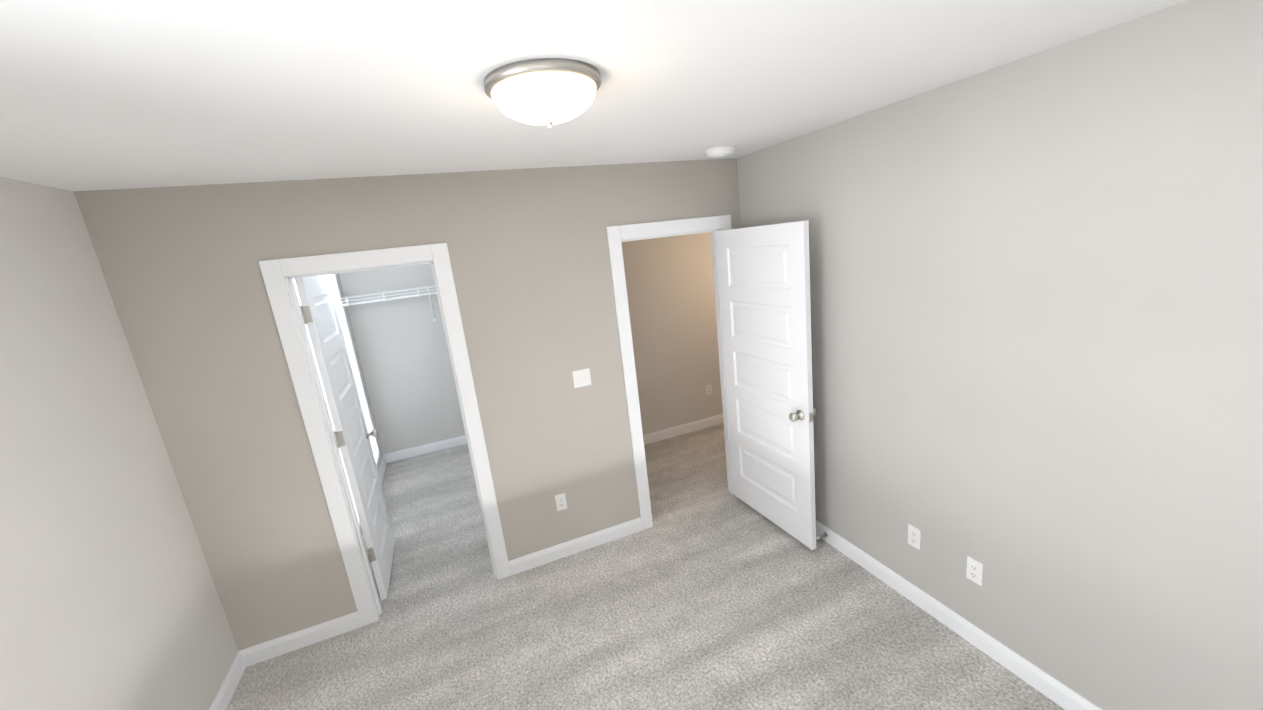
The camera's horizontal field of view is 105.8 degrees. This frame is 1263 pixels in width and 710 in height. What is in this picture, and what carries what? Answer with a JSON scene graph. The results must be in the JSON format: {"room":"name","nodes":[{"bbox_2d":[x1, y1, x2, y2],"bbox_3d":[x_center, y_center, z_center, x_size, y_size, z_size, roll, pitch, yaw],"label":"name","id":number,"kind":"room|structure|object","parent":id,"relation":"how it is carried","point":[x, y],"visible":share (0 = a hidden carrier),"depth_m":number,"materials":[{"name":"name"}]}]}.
{"room":"empty bedroom","nodes":[
{"label":"empty bedroom","id":0,"kind":"room"},
{"bbox_2d":[0,177,237,709],"bbox_3d":[-1.737,0.780,0.919,0.115,2.500,3.330,-11,14,-20],"label":"wall","id":1,"kind":"structure","parent":0,"point":[109,598],"depth_m":1.83,"materials":[{"name":"beige paint"}]},
{"bbox_2d":[209,649,248,709],"bbox_3d":[-1.554,1.926,1.233,0.014,0.100,3.060,-11,14,-20],"label":"baseboard","id":2,"kind":"structure","parent":1,"relation":"attached to","point":[227,689],"depth_m":2.46,"materials":[{"name":"white wood"}]},
{"bbox_2d":[293,274,383,535],"bbox_3d":[-2.384,0.187,3.746,0.115,2.500,2.505,-11,14,-20],"label":"wall","id":3,"kind":"structure","parent":0,"point":[351,347],"depth_m":4.61,"materials":[{"name":"beige paint"}]},
{"bbox_2d":[362,454,387,547],"bbox_3d":[-2.194,1.336,4.042,0.014,0.100,2.505,-11,14,-20],"label":"baseboard","id":4,"kind":"structure","parent":3,"relation":"attached to","point":[384,462],"depth_m":4.85,"materials":[{"name":"white wood"}]},
{"bbox_2d":[339,263,465,453],"bbox_3d":[-1.909,-0.234,5.305,2.230,2.500,0.115,-11,14,-20],"label":"wall","id":5,"kind":"structure","parent":0,"point":[403,350],"depth_m":5.08,"materials":[{"name":"beige paint"}]},
{"bbox_2d":[340,285,436,320],"bbox_3d":[-1.870,-0.566,5.025,1.984,0.380,0.310,-11,14,-20],"label":"wire closet shelf","id":6,"kind":"object","parent":5,"relation":"attached to","point":[390,298],"visible":0.35,"depth_m":4.70,"materials":[{"name":"white metal"}]},
{"bbox_2d":[386,435,466,462],"bbox_3d":[-1.740,0.935,5.526,1.970,0.100,0.014,-11,14,-20],"label":"baseboard","id":7,"kind":"structure","parent":5,"relation":"attached to","point":[421,450],"depth_m":5.31,"materials":[{"name":"white wood"}]},
{"bbox_2d":[74,158,740,650],"bbox_3d":[-0.732,0.178,2.992,3.400,2.500,0.115,-11,14,-20],"label":"wall","id":8,"kind":"structure","parent":0,"point":[181,271],"depth_m":2.62,"materials":[{"name":"beige paint"}]},
{"bbox_2d":[245,611,361,665],"bbox_3d":[-1.855,1.608,2.723,0.555,0.100,0.014,-11,14,-20],"label":"baseboard","id":9,"kind":"structure","parent":8,"relation":"attached to","point":[255,654],"depth_m":2.71,"materials":[{"name":"white wood"}]},
{"bbox_2d":[295,275,394,599],"bbox_3d":[-1.782,0.498,3.067,0.179,1.995,0.710,-11,14,-20],"label":"closet door","id":10,"kind":"structure","parent":8,"relation":"in","point":[322,322],"depth_m":2.94,"materials":[{"name":"white wood"}]},
{"bbox_2d":[258,243,510,626],"bbox_3d":[-1.331,0.514,2.806,0.735,2.065,0.119,-11,14,-20],"label":"door frame","id":11,"kind":"structure","parent":8,"relation":"attached to","point":[326,418],"depth_m":2.67,"materials":[{"name":"white wood"}]},
{"bbox_2d":[555,493,566,510],"bbox_3d":[-0.468,0.981,3.185,0.070,0.115,0.009,-11,14,-20],"label":"electrical outlet","id":12,"kind":"object","parent":8,"relation":"attached to","point":[561,502],"visible":1,"depth_m":3.18,"materials":[{"name":"white plastic"}]},
{"bbox_2d":[508,517,641,574],"bbox_3d":[-0.363,1.307,3.288,0.945,0.100,0.014,-11,14,-20],"label":"baseboard","id":13,"kind":"structure","parent":8,"relation":"attached to","point":[562,550],"depth_m":3.27,"materials":[{"name":"white wood"}]},
{"bbox_2d":[572,368,591,387],"bbox_3d":[-0.317,0.150,3.085,0.116,0.114,0.022,-11,14,-20],"label":"switch plate","id":14,"kind":"object","parent":8,"relation":"attached to","point":[581,377],"visible":1,"depth_m":3.09,"materials":[{"name":"white plastic"}]},
{"bbox_2d":[606,215,732,529],"bbox_3d":[0.354,0.139,3.438,0.910,2.135,0.147,-11,14,-20],"label":"door frame","id":15,"kind":"structure","parent":8,"relation":"attached to","point":[616,235],"depth_m":3.23,"materials":[{"name":"white wood"}]},
{"bbox_2d":[716,220,815,549],"bbox_3d":[0.878,0.181,3.139,0.179,1.995,0.841,-11,14,-20],"label":"bedroom door","id":16,"kind":"structure","parent":8,"relation":"in","point":[764,281],"depth_m":3.04,"materials":[{"name":"white wood"}]},
{"bbox_2d":[0,0,1186,190],"bbox_3d":[0.158,-1.215,2.773,5.730,0.100,6.050,-11,14,-20],"label":"ceiling","id":17,"kind":"structure","parent":0,"point":[110,94],"depth_m":1.31,"materials":[{"name":"paint"}]},
{"bbox_2d":[484,58,600,127],"bbox_3d":[-0.247,-0.725,1.383,0.330,0.125,0.330,-11,14,-20],"label":"dome light fixture","id":18,"kind":"object","parent":17,"relation":"attached to","point":[548,92],"visible":1,"depth_m":1.28,"materials":[{"name":"white glass"}]},
{"bbox_2d":[705,145,735,157],"bbox_3d":[0.525,-1.192,2.821,0.176,0.047,0.176,-11,14,-20],"label":"smoke detector","id":19,"kind":"object","parent":17,"relation":"attached to","point":[721,151],"visible":1,"depth_m":2.76,"materials":[{"name":"white plastic"}]},
{"bbox_2d":[226,423,1064,709],"bbox_3d":[0.442,1.301,3.366,5.730,0.100,6.050,-11,14,-20],"label":"floor","id":20,"kind":"structure","parent":0,"point":[708,590],"depth_m":2.60,"materials":[{"name":"carpet"}]},
{"bbox_2d":[621,232,722,434],"bbox_3d":[0.418,-0.392,4.860,4.005,2.500,0.115,-11,14,-20],"label":"wall","id":21,"kind":"structure","parent":0,"point":[671,295],"depth_m":4.83,"materials":[{"name":"beige paint"}]},
{"bbox_2d":[643,414,722,444],"bbox_3d":[0.574,0.780,5.074,3.775,0.100,0.014,-11,14,-20],"label":"baseboard","id":22,"kind":"structure","parent":21,"relation":"attached to","point":[680,429],"depth_m":5.04,"materials":[{"name":"white wood"}]},
{"bbox_2d":[705,384,711,395],"bbox_3d":[0.825,0.372,5.106,0.070,0.115,0.009,-11,14,-20],"label":"outlet","id":23,"kind":"object","parent":21,"relation":"attached to","point":[708,390],"visible":1,"depth_m":5.10,"materials":[{"name":"white plastic"}]},
{"bbox_2d":[737,0,1262,709],"bbox_3d":[1.493,0.127,2.142,0.115,2.500,3.330,-11,14,-20],"label":"wall","id":24,"kind":"structure","parent":0,"point":[1037,326],"depth_m":1.73,"materials":[{"name":"beige paint"}]},
{"bbox_2d":[816,532,827,539],"bbox_3d":[1.226,1.170,3.086,0.078,0.028,0.028,-11,14,-20],"label":"doorstop","id":25,"kind":"object","parent":24,"relation":"attached to","point":[825,534],"visible":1,"depth_m":3.08,"materials":[{"name":"grey metal"}]},
{"bbox_2d":[908,524,920,549],"bbox_3d":[1.464,0.944,2.477,0.009,0.115,0.070,-11,14,-20],"label":"electrical outlet","id":26,"kind":"object","parent":24,"relation":"attached to","point":[914,536],"visible":1,"depth_m":2.47,"materials":[{"name":"white plastic"}]},
{"bbox_2d":[816,520,1101,709],"bbox_3d":[1.545,1.299,2.407,0.040,0.100,3.060,-11,14,-20],"label":"baseboard","id":27,"kind":"structure","parent":24,"relation":"attached to","point":[1062,695],"depth_m":2.28,"materials":[{"name":"white wood"}]},
{"bbox_2d":[966,556,982,585],"bbox_3d":[1.579,0.995,2.201,0.009,0.115,0.070,-11,14,-20],"label":"electrical outlet","id":28,"kind":"object","parent":24,"relation":"attached to","point":[974,571],"visible":1,"depth_m":2.20,"materials":[{"name":"white plastic"}]}
]}

